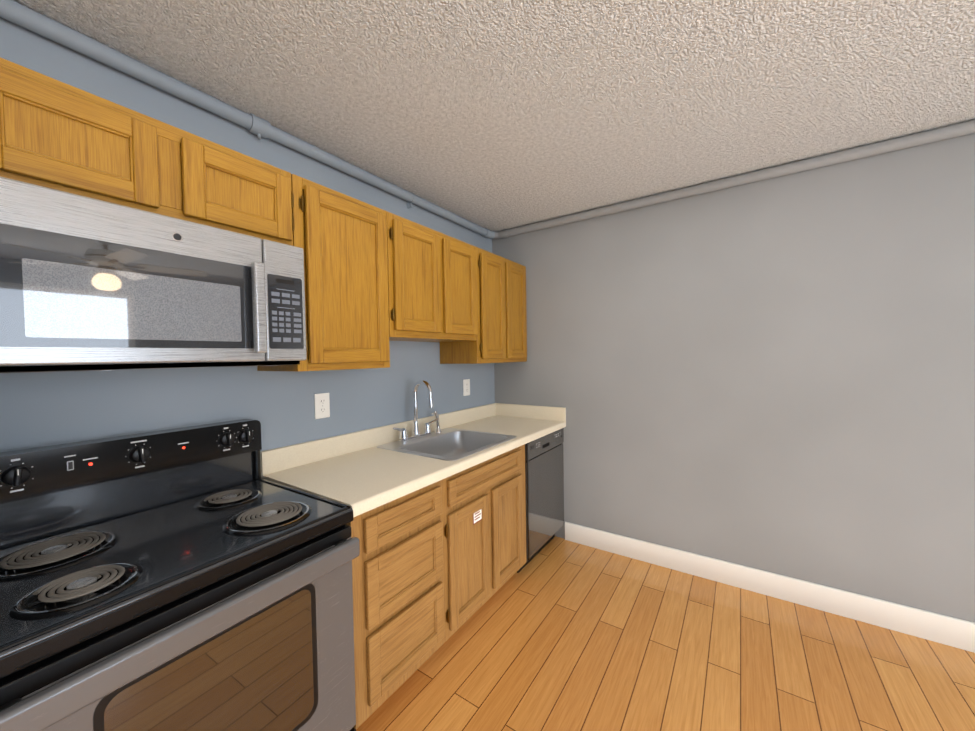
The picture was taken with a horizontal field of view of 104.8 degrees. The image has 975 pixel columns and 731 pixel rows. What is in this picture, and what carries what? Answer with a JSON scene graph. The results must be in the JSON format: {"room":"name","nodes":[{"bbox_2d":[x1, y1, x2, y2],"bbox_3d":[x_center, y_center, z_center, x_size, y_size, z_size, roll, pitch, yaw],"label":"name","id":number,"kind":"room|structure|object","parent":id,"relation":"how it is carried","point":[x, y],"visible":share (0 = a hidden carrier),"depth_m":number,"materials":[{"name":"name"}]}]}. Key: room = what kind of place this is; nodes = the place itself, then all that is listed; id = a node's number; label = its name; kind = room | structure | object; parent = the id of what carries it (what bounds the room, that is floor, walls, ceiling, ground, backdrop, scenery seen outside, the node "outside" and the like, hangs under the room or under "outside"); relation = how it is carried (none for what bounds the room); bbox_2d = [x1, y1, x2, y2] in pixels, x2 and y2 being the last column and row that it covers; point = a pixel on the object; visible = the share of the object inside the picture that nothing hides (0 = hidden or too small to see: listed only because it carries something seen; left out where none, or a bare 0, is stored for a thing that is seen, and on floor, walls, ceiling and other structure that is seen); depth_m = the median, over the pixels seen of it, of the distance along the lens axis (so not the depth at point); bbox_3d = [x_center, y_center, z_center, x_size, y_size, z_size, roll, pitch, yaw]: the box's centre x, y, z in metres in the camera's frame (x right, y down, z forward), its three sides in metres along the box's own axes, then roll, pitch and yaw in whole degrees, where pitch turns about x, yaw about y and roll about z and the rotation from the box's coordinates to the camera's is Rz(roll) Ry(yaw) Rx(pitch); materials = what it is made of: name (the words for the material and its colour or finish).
{"room":"kitchen","nodes":[
{"label":"kitchen","id":0,"kind":"room"},
{"bbox_2d":[0,17,494,480],"bbox_3d":[-0.975,0.165,1.771,0.100,2.450,3.750,0,2,34],"label":"wall","id":1,"kind":"structure","parent":0,"point":[39,409],"depth_m":1.52,"materials":[{"name":"paint"}]},
{"bbox_2d":[0,57,294,245],"bbox_3d":[-1.086,-0.578,1.207,0.342,0.294,0.768,0,2,34],"label":"upper cabinet","id":2,"kind":"object","parent":1,"relation":"attached to","point":[58,135],"visible":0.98,"depth_m":1.04,"materials":[{"name":"brown wood"}]},
{"bbox_2d":[0,176,306,372],"bbox_3d":[-1.038,-0.208,1.188,0.441,0.438,0.759,0,2,34],"label":"over-the-range microwave","id":3,"kind":"object","parent":2,"relation":"attached to","point":[89,284],"visible":1,"depth_m":1.00,"materials":[{"name":"grey metal"}]},
{"bbox_2d":[314,393,329,418],"bbox_3d":[-0.830,0.202,1.886,0.009,0.125,0.080,0,2,34],"label":"electrical outlet","id":4,"kind":"object","parent":1,"relation":"attached to","point":[322,405],"visible":1,"depth_m":1.88,"materials":[{"name":"white plastic"}]},
{"bbox_2d":[257,174,389,371],"bbox_3d":[-0.738,-0.363,1.723,0.342,0.760,0.463,0,2,34],"label":"upper cabinet","id":5,"kind":"object","parent":1,"relation":"attached to","point":[339,238],"visible":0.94,"depth_m":1.60,"materials":[{"name":"brown wood"}]},
{"bbox_2d":[387,211,477,341],"bbox_3d":[-0.405,-0.456,2.217,0.342,0.610,0.729,0,2,34],"label":"upper cabinet","id":6,"kind":"object","parent":1,"relation":"attached to","point":[432,285],"visible":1,"depth_m":2.06,"materials":[{"name":"brown wood"}]},
{"bbox_2d":[463,379,469,395],"bbox_3d":[-0.159,0.169,2.881,0.009,0.125,0.080,0,2,34],"label":"electrical outlet","id":7,"kind":"object","parent":1,"relation":"attached to","point":[466,387],"visible":1,"depth_m":2.87,"materials":[{"name":"white plastic"}]},
{"bbox_2d":[440,247,526,363],"bbox_3d":[-0.006,-0.402,2.808,0.342,0.760,0.687,0,2,34],"label":"upper cabinet","id":8,"kind":"object","parent":1,"relation":"attached to","point":[501,336],"visible":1,"depth_m":2.62,"materials":[{"name":"brown wood"}]},
{"bbox_2d":[14,0,974,231],"bbox_3d":[1.119,-1.108,0.313,5.200,0.100,3.750,0,2,34],"label":"ceiling","id":9,"kind":"structure","parent":0,"point":[495,115],"depth_m":1.41,"materials":[{"name":"white paint"}]},
{"bbox_2d":[0,0,974,238],"bbox_3d":[1.081,-1.015,0.348,4.902,0.094,3.540,0,2,34],"label":"pipe","id":10,"kind":"object","parent":9,"relation":"attached to","point":[17,13],"depth_m":1.76,"materials":[{"name":"metal"}]},
{"bbox_2d":[356,536,974,730],"bbox_3d":[1.159,1.441,0.377,5.200,0.100,3.750,0,2,34],"label":"floor","id":11,"kind":"structure","parent":0,"point":[555,633],"depth_m":1.70,"materials":[{"name":"brown wood"}]},
{"bbox_2d":[0,419,359,730],"bbox_3d":[-0.908,0.821,1.101,0.720,1.170,0.783,0,2,33],"label":"electric range","id":12,"kind":"object","parent":11,"relation":"on","point":[195,578],"visible":1,"depth_m":1.01,"materials":[{"name":"black metal"}]},
{"bbox_2d":[347,476,454,728],"bbox_3d":[-0.580,0.951,1.694,0.636,0.868,0.496,0,2,34],"label":"base cabinet","id":13,"kind":"object","parent":11,"relation":"on","point":[436,566],"depth_m":1.49,"materials":[{"name":"brown wood"}]},
{"bbox_2d":[260,380,565,516],"bbox_3d":[-0.201,0.344,2.250,0.642,0.518,1.898,0,2,34],"label":"countertop","id":14,"kind":"structure","parent":13,"relation":"on","point":[361,472],"depth_m":1.93,"materials":[{"name":"beige laminate"}]},
{"bbox_2d":[392,380,442,442],"bbox_3d":[-0.384,0.267,2.287,0.171,0.360,0.423,0,2,34],"label":"faucet","id":15,"kind":"object","parent":14,"relation":"on","point":[426,436],"depth_m":2.29,"materials":[{"name":"silver metal"}]},
{"bbox_2d":[376,427,516,481],"bbox_3d":[-0.222,0.525,2.227,0.570,0.158,0.645,0,2,34],"label":"sink basin","id":16,"kind":"object","parent":14,"relation":"in","point":[445,444],"depth_m":2.35,"materials":[{"name":"silver metal"}]},
{"bbox_2d":[451,444,525,631],"bbox_3d":[-0.228,0.932,2.217,0.636,0.868,0.802,0,2,34],"label":"base cabinet","id":17,"kind":"object","parent":11,"relation":"on","point":[488,498],"depth_m":1.99,"materials":[{"name":"brown wood"}]},
{"bbox_2d":[517,428,563,572],"bbox_3d":[0.175,0.912,2.796,0.602,0.868,0.598,0,2,34],"label":"dishwasher","id":18,"kind":"object","parent":11,"relation":"on","point":[544,476],"visible":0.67,"depth_m":2.58,"materials":[{"name":"grey paint"}]},
{"bbox_2d":[492,133,974,622],"bbox_3d":[2.201,0.113,1.829,5.100,2.450,0.100,0,2,34],"label":"wall","id":19,"kind":"structure","parent":0,"point":[775,375],"depth_m":2.12,"materials":[{"name":"grey paint"}]},
{"bbox_2d":[565,522,974,652],"bbox_3d":[2.408,1.272,1.663,4.368,0.135,0.013,0,2,34],"label":"baseboard","id":20,"kind":"structure","parent":19,"relation":"attached to","point":[942,629],"depth_m":2.10,"materials":[{"name":"white"}]}
]}

